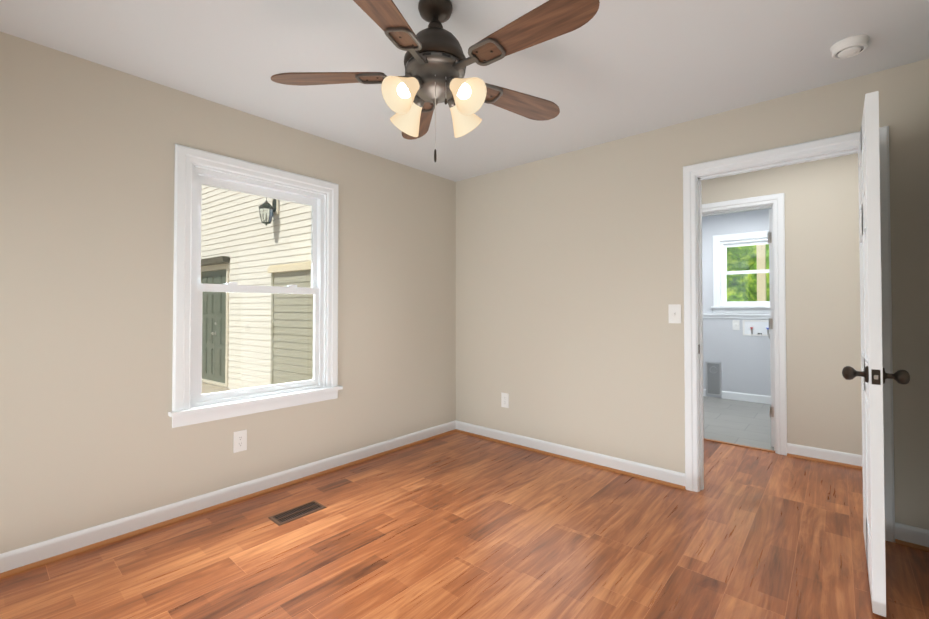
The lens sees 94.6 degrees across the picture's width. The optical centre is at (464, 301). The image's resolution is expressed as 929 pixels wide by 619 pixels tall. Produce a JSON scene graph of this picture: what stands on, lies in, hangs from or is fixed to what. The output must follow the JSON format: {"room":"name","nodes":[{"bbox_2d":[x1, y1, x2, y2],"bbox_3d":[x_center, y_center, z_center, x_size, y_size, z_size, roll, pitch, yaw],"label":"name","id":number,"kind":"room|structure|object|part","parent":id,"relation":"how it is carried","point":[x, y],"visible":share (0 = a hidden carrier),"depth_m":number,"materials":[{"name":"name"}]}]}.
{"room":"empty bedroom","nodes":[
{"label":"empty bedroom","id":0,"kind":"room"},
{"bbox_2d":[0,31,455,553],"bbox_3d":[-1.318,0.139,2.909,0.150,2.700,4.320,-1,-1,41],"label":"wall","id":1,"kind":"structure","parent":0,"point":[90,436],"depth_m":2.30,"materials":[{"name":"beige paint"}]},
{"bbox_2d":[0,420,456,578],"bbox_3d":[-1.322,1.188,2.750,0.032,0.098,3.800,-1,-1,41],"label":"baseboard","id":2,"kind":"structure","parent":1,"relation":"attached to","point":[24,556],"depth_m":2.45,"materials":[{"name":"white wood"}]},
{"bbox_2d":[233,429,246,452],"bbox_3d":[-1.402,0.873,2.681,0.007,0.128,0.078,-1,-1,41],"label":"outlet","id":3,"kind":"object","parent":1,"relation":"attached to","point":[240,441],"visible":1,"depth_m":2.68,"materials":[{"name":"white plastic"}]},
{"bbox_2d":[168,144,342,427],"bbox_3d":[-1.332,-0.086,2.846,0.187,1.602,1.087,-1,-1,41],"label":"bedroom window","id":4,"kind":"structure","parent":1,"relation":"in","point":[195,170],"depth_m":2.73,"materials":[{"name":"white wood"}]},
{"bbox_3d":[-1.349,-0.074,2.861,0.036,1.279,0.741,-1,-1,41],"label":"glass","id":5,"kind":"part","parent":4,"relation":"part of","materials":[{"name":"clear glass"}]},
{"bbox_2d":[0,432,928,618],"bbox_3d":[0.978,1.366,3.000,3.470,0.250,7.500,-1,-1,41],"label":"floor","id":6,"kind":"structure","parent":0,"point":[455,525],"depth_m":2.10,"materials":[{"name":"brown wood"}]},
{"bbox_2d":[268,500,326,525],"bbox_3d":[-0.973,1.230,2.505,0.140,0.006,0.290,-1,-1,41],"label":"floor vent","id":7,"kind":"object","parent":6,"relation":"in","point":[292,514],"visible":1,"depth_m":2.49,"materials":[{"name":"brown metal"}]},
{"bbox_2d":[704,438,774,452],"bbox_3d":[2.290,1.249,3.801,0.760,0.008,0.040,-1,-1,41],"label":"threshold","id":8,"kind":"object","parent":6,"relation":"on","point":[762,449],"visible":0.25,"depth_m":3.70,"materials":[{"name":"brown wood"}]},
{"bbox_2d":[0,0,928,216],"bbox_3d":[0.978,-1.354,3.041,3.470,0.310,7.500,-1,-1,41],"label":"ceiling","id":9,"kind":"structure","parent":0,"point":[611,70],"depth_m":2.13,"materials":[{"name":"white paint"}]},
{"bbox_2d":[271,0,599,161],"bbox_3d":[-0.074,-0.881,1.730,1.269,0.675,1.316,-1,-1,41],"label":"ceiling fan","id":10,"kind":"object","parent":9,"relation":"hanging from","point":[436,61],"visible":1,"depth_m":1.67,"materials":[{"name":"brown wood"}]},
{"bbox_2d":[830,35,868,58],"bbox_3d":[1.813,-1.190,2.020,0.138,0.049,0.138,-1,-1,41],"label":"smoke detector","id":11,"kind":"object","parent":9,"relation":"attached to","point":[849,47],"visible":1,"depth_m":1.99,"materials":[{"name":"white plastic"}]},
{"bbox_2d":[456,59,928,529],"bbox_3d":[1.205,0.023,3.167,3.320,2.440,0.120,-1,-1,41],"label":"wall","id":12,"kind":"structure","parent":0,"point":[569,277],"depth_m":3.13,"materials":[{"name":"beige paint"}]},
{"bbox_2d":[501,392,508,407],"bbox_3d":[0.360,0.876,3.805,0.078,0.128,0.007,-1,-1,41],"label":"outlet","id":13,"kind":"object","parent":12,"relation":"attached to","point":[505,400],"visible":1,"depth_m":3.80,"materials":[{"name":"white plastic"}]},
{"bbox_2d":[456,420,684,489],"bbox_3d":[0.691,1.199,3.496,2.030,0.098,0.032,-1,-1,41],"label":"baseboard","id":14,"kind":"structure","parent":12,"relation":"attached to","point":[659,475],"depth_m":3.31,"materials":[{"name":"white wood"}]},
{"bbox_2d":[668,304,680,322],"bbox_3d":[1.416,0.083,2.891,0.078,0.128,0.018,-1,-1,41],"label":"light switch","id":15,"kind":"object","parent":12,"relation":"attached to","point":[674,311],"visible":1,"depth_m":2.89,"materials":[{"name":"white plastic"}]},
{"bbox_2d":[683,126,894,541],"bbox_3d":[1.876,0.164,2.581,0.980,2.140,0.162,-1,-1,41],"label":"door frame","id":16,"kind":"structure","parent":12,"relation":"attached to","point":[694,175],"depth_m":2.69,"materials":[{"name":"white wood"}]},
{"bbox_2d":[842,91,909,616],"bbox_3d":[1.863,0.198,1.971,0.198,2.030,0.824,-1,-1,41],"label":"bedroom door","id":17,"kind":"structure","parent":12,"relation":"in","point":[873,374],"depth_m":1.68,"materials":[{"name":"white wood"}]},
{"bbox_2d":[920,528,928,546],"bbox_3d":[2.772,1.186,2.615,0.014,0.098,1.130,-1,-1,41],"label":"baseboard","id":18,"kind":"structure","parent":12,"relation":"attached to","point":[926,532],"depth_m":2.12,"materials":[{"name":"white wood"}]},
{"bbox_2d":[923,546,928,551],"bbox_3d":[1.061,1.196,0.676,0.050,0.018,3.800,-1,-1,41],"label":"baseboard","id":19,"kind":"structure","parent":12,"relation":"attached to","point":[925,548],"depth_m":2.11,"materials":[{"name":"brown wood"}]},
{"bbox_2d":[702,208,771,397],"bbox_3d":[3.745,0.058,5.484,1.650,2.440,0.150,-1,-1,41],"label":"wall","id":20,"kind":"structure","parent":0,"point":[741,358],"depth_m":5.58,"materials":[{"name":"grey paint"}]},
{"bbox_2d":[706,362,720,395],"bbox_3d":[3.327,1.029,5.725,0.175,0.435,0.012,-1,-1,41],"label":"dryer vent box","id":21,"kind":"object","parent":20,"relation":"attached to","point":[713,378],"visible":1,"depth_m":5.73,"materials":[{"name":"grey metal"}]},
{"bbox_2d":[732,320,739,329],"bbox_3d":[3.525,0.304,5.566,0.078,0.128,0.007,-1,-1,41],"label":"outlet","id":22,"kind":"object","parent":20,"relation":"attached to","point":[735,324],"visible":1,"depth_m":5.56,"materials":[{"name":"white plastic"}]},
{"bbox_2d":[703,313,769,318],"bbox_3d":[3.682,0.184,5.417,1.700,0.065,0.030,-1,-1,41],"label":"trim","id":23,"kind":"structure","parent":20,"relation":"attached to","point":[736,315],"depth_m":5.55,"materials":[{"name":"white wood"}]},
{"bbox_2d":[711,230,769,312],"bbox_3d":[3.743,-0.371,5.450,1.040,1.033,0.183,-1,-1,41],"label":"laundry window","id":24,"kind":"structure","parent":20,"relation":"in","point":[721,304],"depth_m":5.61,"materials":[{"name":"white wood"}]},
{"bbox_3d":[3.758,-0.366,5.467,0.728,0.733,0.035,-1,-1,41],"label":"glass","id":25,"kind":"part","parent":24,"relation":"part of","materials":[{"name":"clear glass"}]},
{"bbox_2d":[722,391,770,403],"bbox_3d":[3.855,1.221,5.261,1.215,0.098,0.014,-1,-1,41],"label":"baseboard","id":26,"kind":"structure","parent":20,"relation":"attached to","point":[747,397],"depth_m":5.47,"materials":[{"name":"white wood"}]},
{"bbox_2d":[742,320,769,335],"bbox_3d":[3.711,0.332,5.388,0.370,0.200,0.051,-1,-1,41],"label":"washer outlet box","id":27,"kind":"object","parent":20,"relation":"attached to","point":[755,327],"visible":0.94,"depth_m":5.42,"materials":[{"name":"white plastic"}]},
{"bbox_2d":[703,396,773,449],"bbox_3d":[2.992,1.262,4.609,1.700,0.005,2.130,-1,-1,41],"label":"floor","id":28,"kind":"structure","parent":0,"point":[746,423],"depth_m":4.46,"materials":[{"name":"grey tile"}]},
{"bbox_2d":[701,153,861,454],"bbox_3d":[1.980,0.038,4.149,3.200,2.440,0.120,-1,-1,41],"label":"wall","id":29,"kind":"structure","parent":0,"point":[822,291],"depth_m":3.37,"materials":[{"name":"beige paint"}]},
{"bbox_2d":[702,193,786,454],"bbox_3d":[2.320,0.183,3.852,0.920,2.140,0.162,-1,-1,41],"label":"door frame","id":30,"kind":"structure","parent":29,"relation":"attached to","point":[775,203],"depth_m":3.53,"materials":[{"name":"white wood"}]},
{"bbox_2d":[768,209,773,446],"bbox_3d":[2.879,0.226,3.945,0.198,2.030,0.764,-1,-1,41],"label":"laundry door","id":31,"kind":"structure","parent":29,"relation":"in","point":[771,407],"depth_m":3.67,"materials":[{"name":"white wood"}]},
{"bbox_2d":[787,443,861,468],"bbox_3d":[2.869,1.195,3.257,0.670,0.098,0.032,-1,-1,41],"label":"baseboard","id":32,"kind":"structure","parent":29,"relation":"attached to","point":[845,459],"depth_m":3.32,"materials":[{"name":"white wood"}]},
{"label":"outside","id":33,"kind":"structure","parent":0,"visible":0},
{"bbox_2d":[202,383,231,393],"bbox_3d":[-0.087,1.659,4.187,44.000,0.300,44.000,-1,-1,41],"label":"ground","id":34,"kind":"structure","parent":33,"point":[218,388],"depth_m":7.70,"materials":[{"name":"beige concrete"}]},
{"bbox_2d":[726,244,769,301],"bbox_3d":[6.578,-1.087,8.306,11.661,6.706,2.940,-1,-1,41],"label":"trees","id":35,"kind":"object","parent":34,"relation":"on","point":[744,265],"depth_m":8.47,"materials":[{"name":"green plant"}]},
{"bbox_2d":[756,244,765,300],"bbox_3d":[4.658,-0.078,6.719,0.150,3.250,0.150,-1,-1,41],"label":"porch post","id":36,"kind":"object","parent":34,"relation":"on","point":[761,275],"depth_m":6.68,"materials":[{"name":"beige wood"}]},
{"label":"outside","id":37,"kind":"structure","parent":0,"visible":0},
{"bbox_2d":[201,185,310,389],"bbox_3d":[-4.139,-0.966,7.653,10.350,5.053,0.010,-1,-1,36],"label":"siding","id":38,"kind":"object","parent":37,"point":[245,313],"depth_m":7.28,"materials":[{"name":"white"}]},
{"bbox_2d":[259,197,278,225],"bbox_3d":[-3.064,-1.437,6.697,0.229,0.516,0.270,-1,-1,41],"label":"lantern lamp","id":39,"kind":"object","parent":38,"relation":"attached to","point":[275,211],"depth_m":6.63,"materials":[{"name":"grey metal"}]},
{"bbox_2d":[267,261,312,384],"bbox_3d":[-1.363,0.599,5.398,3.266,2.255,0.802,-1,-1,41],"label":"wall bump-out","id":40,"kind":"object","parent":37,"point":[278,365],"depth_m":5.87,"materials":[{"name":"beige"}]},
{"bbox_3d":[-4.091,-0.863,7.718,10.327,5.250,1.001,-1,-1,41],"label":"wall","id":41,"kind":"structure","parent":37,"visible":0},
{"bbox_2d":[201,256,229,386],"bbox_3d":[-4.789,0.368,8.101,1.410,2.340,0.250,-1,-1,36],"label":"door","id":42,"kind":"structure","parent":41,"relation":"in","point":[220,350],"depth_m":8.07,"materials":[{"name":"green wood"}]}
]}

